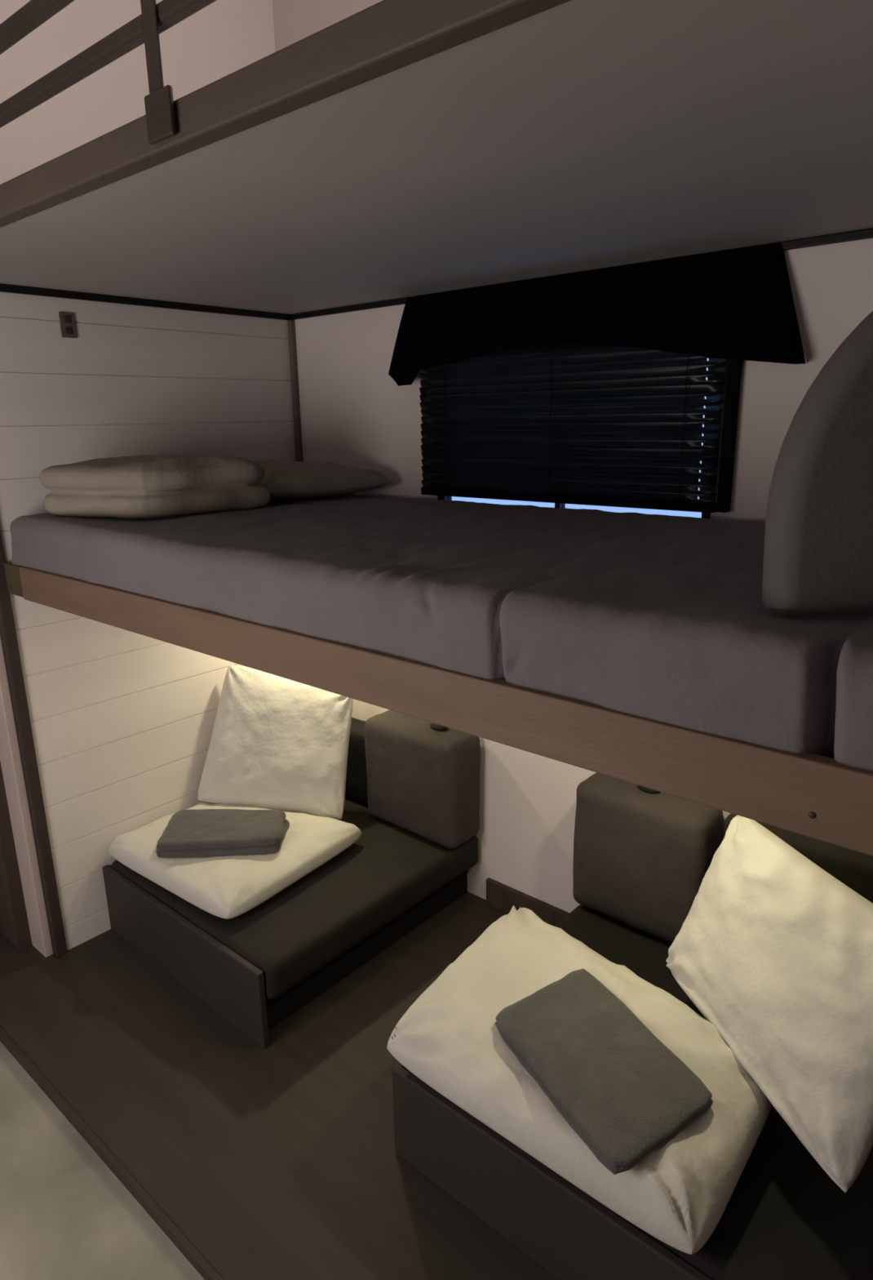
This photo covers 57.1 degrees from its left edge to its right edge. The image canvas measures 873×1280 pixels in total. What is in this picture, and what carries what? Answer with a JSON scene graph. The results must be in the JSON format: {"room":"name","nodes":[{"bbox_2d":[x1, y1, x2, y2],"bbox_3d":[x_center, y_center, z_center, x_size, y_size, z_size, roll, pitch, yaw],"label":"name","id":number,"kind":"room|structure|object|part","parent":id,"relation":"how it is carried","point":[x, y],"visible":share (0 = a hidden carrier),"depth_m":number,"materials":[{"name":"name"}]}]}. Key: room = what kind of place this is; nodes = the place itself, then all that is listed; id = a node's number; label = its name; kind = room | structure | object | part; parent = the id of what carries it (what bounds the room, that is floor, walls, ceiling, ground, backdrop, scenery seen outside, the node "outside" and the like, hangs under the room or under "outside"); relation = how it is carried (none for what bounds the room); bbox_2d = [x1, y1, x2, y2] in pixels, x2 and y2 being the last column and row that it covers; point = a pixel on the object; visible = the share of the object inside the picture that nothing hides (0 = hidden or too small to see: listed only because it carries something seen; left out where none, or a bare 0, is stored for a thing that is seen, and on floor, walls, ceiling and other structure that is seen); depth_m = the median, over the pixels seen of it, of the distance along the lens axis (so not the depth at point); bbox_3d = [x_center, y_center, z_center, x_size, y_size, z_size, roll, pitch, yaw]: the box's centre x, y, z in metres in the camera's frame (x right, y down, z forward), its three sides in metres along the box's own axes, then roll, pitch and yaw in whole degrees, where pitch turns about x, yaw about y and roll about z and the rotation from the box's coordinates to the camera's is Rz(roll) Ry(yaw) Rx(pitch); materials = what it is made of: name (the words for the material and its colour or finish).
{"room":"camper van interior","nodes":[
{"label":"camper van interior","id":0,"kind":"room"},
{"bbox_2d":[0,764,31,951],"bbox_3d":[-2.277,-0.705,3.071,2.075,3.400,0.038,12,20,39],"label":"door","id":1,"kind":"structure","parent":0,"point":[14,926],"depth_m":2.81,"materials":[{"name":"brown wood"}]},
{"bbox_2d":[0,635,53,957],"bbox_3d":[-1.423,0.042,2.567,0.117,2.200,0.028,12,20,39],"label":"trim","id":2,"kind":"structure","parent":1,"relation":"attached to","point":[11,763],"depth_m":2.70,"materials":[{"name":"white wood"}]},
{"bbox_2d":[0,0,296,951],"bbox_3d":[-1.012,-0.651,2.798,0.050,3.400,1.445,12,20,39],"label":"wall","id":3,"kind":"structure","parent":0,"point":[122,721],"depth_m":2.73,"materials":[{"name":"white wood"}]},
{"bbox_2d":[0,534,67,956],"bbox_3d":[-1.358,0.045,2.554,0.062,2.200,0.037,12,20,39],"label":"trim","id":4,"kind":"structure","parent":3,"relation":"attached to","point":[7,627],"depth_m":2.63,"materials":[{"name":"brown wood"}]},
{"bbox_2d":[58,311,76,337],"bbox_3d":[-1.150,-0.982,2.502,0.008,0.074,0.048,12,20,39],"label":"wall outlet","id":5,"kind":"object","parent":3,"relation":"attached to","point":[67,321],"visible":1,"depth_m":2.50,"materials":[{"name":"brown plastic"}]},
{"bbox_2d":[63,315,71,323],"bbox_3d":[-1.148,-0.998,2.496,0.002,0.020,0.020,12,20,39],"label":"socket","id":6,"kind":"object","parent":5,"relation":"attached to","point":[67,319],"depth_m":2.49,"materials":[{"name":"brown plastic"}]},
{"bbox_2d":[65,327,72,334],"bbox_3d":[-1.148,-0.965,2.505,0.002,0.020,0.020,12,20,39],"label":"socket","id":7,"kind":"object","parent":5,"relation":"attached to","point":[68,331],"depth_m":2.50,"materials":[{"name":"brown plastic"}]},
{"bbox_2d":[0,283,292,319],"bbox_3d":[-0.953,-1.131,2.695,0.014,0.022,1.195,12,20,39],"label":"trim","id":8,"kind":"structure","parent":3,"relation":"attached to","point":[8,288],"depth_m":2.64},
{"bbox_2d":[0,891,558,1279],"bbox_3d":[-1.155,1.651,0.970,7.200,0.060,5.260,12,20,39],"label":"floor","id":9,"kind":"structure","parent":0,"point":[280,1161],"depth_m":2.12,"materials":[{"name":"plastic"}]},
{"bbox_2d":[0,1026,223,1279],"bbox_3d":[-0.460,1.419,1.739,7.200,0.054,0.015,12,20,39],"label":"trim","id":10,"kind":"structure","parent":9,"relation":"attached to","point":[152,1208],"depth_m":2.02,"materials":[{"name":"brown wood"}]},
{"bbox_2d":[102,795,479,1048],"bbox_3d":[-0.516,0.901,3.003,0.941,0.281,1.033,12,20,39],"label":"bench","id":11,"kind":"object","parent":9,"relation":"on","point":[256,968],"visible":0.51,"depth_m":2.65,"materials":[{"name":"black fabric"}]},
{"bbox_3d":[-0.853,1.016,2.646,0.916,0.261,0.022,12,20,39],"label":"panel","id":12,"kind":"part","parent":11,"relation":"part of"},
{"bbox_2d":[108,801,361,919],"bbox_3d":[-0.712,0.725,2.902,0.687,0.113,0.662,12,20,39],"label":"pillow","id":13,"kind":"object","parent":11,"relation":"on","point":[227,887],"visible":0.67,"depth_m":2.69,"materials":[{"name":"white fabric"}]},
{"bbox_2d":[155,808,289,857],"bbox_3d":[-0.743,0.670,2.812,0.425,0.067,0.260,-1,15,1],"label":"folded blanket","id":14,"kind":"object","parent":13,"relation":"on","point":[200,833],"visible":1,"depth_m":2.74,"materials":[{"name":"grey fabric"}]},
{"bbox_2d":[197,665,352,818],"bbox_3d":[-0.624,0.387,3.089,0.592,0.551,0.220,1,16,6],"label":"pillow","id":15,"kind":"object","parent":13,"relation":"on","point":[277,742],"visible":0.91,"depth_m":3.04,"materials":[{"name":"white fabric"}]},
{"bbox_2d":[345,717,368,804],"bbox_3d":[-0.387,0.485,3.376,0.441,0.326,0.134,12,20,39],"label":"cushion","id":16,"kind":"object","parent":11,"relation":"on","point":[356,788],"visible":0.22,"depth_m":3.25,"materials":[{"name":"black fabric"}]},
{"bbox_2d":[364,710,480,848],"bbox_3d":[-0.059,0.510,3.046,0.462,0.437,0.194,12,20,39],"label":"cushion","id":17,"kind":"object","parent":11,"relation":"on","point":[424,776],"visible":0.96,"depth_m":2.94,"materials":[{"name":"grey fabric"}]},
{"bbox_2d":[391,904,872,1279],"bbox_3d":[0.734,1.169,1.955,1.354,0.282,1.032,12,20,39],"label":"bench","id":18,"kind":"object","parent":9,"relation":"on","point":[784,1217],"visible":0.27,"depth_m":1.68,"materials":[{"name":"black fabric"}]},
{"bbox_3d":[0.399,1.284,1.597,1.325,0.261,0.022,12,20,39],"label":"panel","id":19,"kind":"part","parent":18,"relation":"part of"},
{"bbox_2d":[386,905,772,1254],"bbox_3d":[0.349,0.940,1.917,0.840,0.192,0.612,12,20,39],"label":"pillow","id":20,"kind":"object","parent":18,"relation":"on","point":[450,1038],"visible":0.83,"depth_m":1.76,"materials":[{"name":"white fabric"}]},
{"bbox_2d":[495,968,713,1174],"bbox_3d":[0.350,0.909,1.755,0.300,0.053,0.477,-9,17,-26],"label":"folded blanket","id":21,"kind":"object","parent":20,"relation":"on","point":[623,1091],"visible":1,"depth_m":1.70,"materials":[{"name":"grey fabric"}]},
{"bbox_2d":[666,815,872,1192],"bbox_3d":[0.782,0.730,1.815,0.319,0.420,0.741,-5,16,-14],"label":"pillow","id":22,"kind":"object","parent":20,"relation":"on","point":[773,949],"visible":0.99,"depth_m":1.70,"materials":[{"name":"white fabric"}]},
{"bbox_2d":[573,772,723,942],"bbox_3d":[0.638,0.656,2.458,0.429,0.447,0.195,12,20,39],"label":"cushion","id":23,"kind":"object","parent":18,"relation":"on","point":[643,856],"visible":0.85,"depth_m":2.37,"materials":[{"name":"grey fabric"}]},
{"bbox_2d":[723,813,872,902],"bbox_3d":[1.093,0.743,2.116,0.688,0.439,0.134,12,20,39],"label":"cushion","id":24,"kind":"object","parent":18,"relation":"on","point":[854,868],"visible":0.07,"depth_m":2.06,"materials":[{"name":"brown fabric"}]},
{"bbox_2d":[0,0,872,314],"bbox_3d":[0.190,-0.893,1.646,3.250,0.040,1.445,12,20,39],"label":"upper bunk underside","id":25,"kind":"structure","parent":0,"point":[573,135],"depth_m":1.36,"materials":[{"name":"grey plastic"}]},
{"bbox_2d":[0,0,571,227],"bbox_3d":[-0.305,-0.960,1.039,3.250,0.532,0.050,12,20,39],"label":"loft railing","id":26,"kind":"object","parent":25,"relation":"attached to","point":[385,37],"visible":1,"depth_m":1.10,"materials":[{"name":"wood"}]},
{"bbox_3d":[-0.305,-0.972,1.036,3.250,0.028,0.024,12,20,39],"label":"rail","id":27,"kind":"part","parent":26,"relation":"part of","materials":[{"name":"wood"}]},
{"bbox_3d":[-0.303,-0.865,1.065,3.250,0.025,0.024,12,20,39],"label":"rail","id":28,"kind":"part","parent":26,"relation":"part of","materials":[{"name":"wood"}]},
{"bbox_3d":[-0.408,-1.003,1.099,0.036,0.477,0.004,12,20,39],"label":"post","id":29,"kind":"part","parent":26,"relation":"part of","materials":[{"name":"wood"}]},
{"bbox_2d":[272,0,872,912],"bbox_3d":[0.651,-0.538,2.287,3.250,3.400,0.060,12,20,39],"label":"wall","id":30,"kind":"structure","parent":0,"point":[353,414],"depth_m":2.85,"materials":[{"name":"white paint"}]},
{"bbox_2d":[287,319,302,461],"bbox_3d":[-0.559,-0.821,3.238,0.022,0.880,0.022,12,20,39],"label":"trim","id":31,"kind":"structure","parent":30,"relation":"attached to","point":[291,326],"depth_m":3.18,"materials":[{"name":"brown wood"}]},
{"bbox_2d":[3,561,872,856],"bbox_3d":[0.242,-0.062,1.920,3.149,0.100,1.205,12,20,39],"label":"frame","id":32,"kind":"object","parent":30,"relation":"attached to","point":[815,796],"visible":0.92,"depth_m":1.23,"materials":[{"name":"brown wood"}]},
{"bbox_2d":[9,493,872,771],"bbox_3d":[0.229,-0.162,1.875,3.085,0.184,1.149,12,20,39],"label":"mattress","id":33,"kind":"object","parent":32,"relation":"on","point":[666,619],"visible":0.81,"depth_m":1.40,"materials":[{"name":"grey fabric"}]},
{"bbox_2d":[39,453,270,518],"bbox_3d":[-0.885,-0.486,2.471,0.526,0.171,0.547,12,20,39],"label":"duvet","id":34,"kind":"object","parent":33,"relation":"on","point":[161,485],"visible":1,"depth_m":2.31,"materials":[{"name":"white fabric"}]},
{"bbox_2d":[253,458,391,500],"bbox_3d":[-0.538,-0.573,2.852,0.548,0.136,0.522,12,20,39],"label":"pillow","id":35,"kind":"object","parent":33,"relation":"on","point":[285,480],"visible":0.59,"depth_m":2.71,"materials":[{"name":"white fabric"}]},
{"bbox_2d":[762,311,872,610],"bbox_3d":[0.789,-0.282,1.051,0.702,0.471,0.080,-2,15,-4],"label":"cushion","id":36,"kind":"object","parent":33,"relation":"on","point":[819,548],"visible":1,"depth_m":1.02,"materials":[{"name":"grey fabric"}]},
{"bbox_2d":[486,877,569,926],"bbox_3d":[0.368,0.998,2.934,0.460,0.105,0.018,12,20,39],"label":"baseboard","id":37,"kind":"structure","parent":30,"relation":"attached to","point":[500,895],"depth_m":2.97,"materials":[{"name":"brown wood"}]},
{"bbox_2d":[438,358,711,519],"bbox_3d":[0.393,-0.636,2.490,1.000,0.550,0.040,12,20,39],"label":"window","id":38,"kind":"structure","parent":30,"relation":"in","point":[618,509],"depth_m":2.48,"materials":[{"name":"clear glass"}]},
{"bbox_3d":[0.208,-0.676,2.646,0.450,0.490,0.004,12,20,39],"label":"pane","id":39,"kind":"part","parent":38,"relation":"part of","materials":[{"name":"clear glass"}]},
{"bbox_3d":[0.393,-0.636,2.490,1.000,0.550,0.040,12,20,39],"label":"frame","id":40,"kind":"part","parent":38,"relation":"part of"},
{"bbox_2d":[419,343,742,512],"bbox_3d":[0.362,-0.663,2.432,1.092,0.487,0.050,12,20,39],"label":"window blind","id":41,"kind":"object","parent":38,"relation":"attached to","point":[574,424],"visible":0.94,"depth_m":2.37,"materials":[{"name":"black fabric"}]},
{"bbox_3d":[0.031,-0.710,2.694,0.002,0.415,0.002,12,20,39],"label":"ladder cord","id":42,"kind":"part","parent":41,"relation":"part of","materials":[{"name":"black fabric"}]},
{"bbox_3d":[0.346,-0.878,2.382,1.058,0.045,0.046,12,20,39],"label":"head rail","id":43,"kind":"part","parent":41,"relation":"part of","materials":[{"name":"black fabric"}]},
{"bbox_3d":[0.344,-0.642,2.431,0.002,0.415,0.002,12,20,39],"label":"ladder cord","id":44,"kind":"part","parent":41,"relation":"part of","materials":[{"name":"black fabric"}]},
{"bbox_3d":[0.352,-0.443,2.501,1.058,0.027,0.024,12,20,39],"label":"rail","id":45,"kind":"part","parent":41,"relation":"part of","materials":[{"name":"black fabric"}]},
{"bbox_3d":[0.666,-0.573,2.161,0.002,0.415,0.002,12,20,39],"label":"ladder cord","id":46,"kind":"part","parent":41,"relation":"part of","materials":[{"name":"black fabric"}]},
{"bbox_3d":[0.573,-0.598,2.340,0.465,0.490,0.004,12,20,39],"label":"pane","id":47,"kind":"part","parent":38,"relation":"part of","materials":[{"name":"clear glass"}]},
{"bbox_2d":[291,227,872,319],"bbox_3d":[0.624,-1.001,2.125,3.136,0.020,0.014,12,20,39],"label":"trim","id":48,"kind":"structure","parent":30,"relation":"attached to","point":[867,233],"depth_m":2.04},
{"bbox_2d":[388,242,806,386],"bbox_3d":[0.366,-0.912,2.334,1.356,0.286,0.082,12,20,39],"label":"window valance","id":49,"kind":"object","parent":30,"relation":"attached to","point":[735,304],"visible":1,"depth_m":2.17,"materials":[{"name":"black fabric"}]}
]}

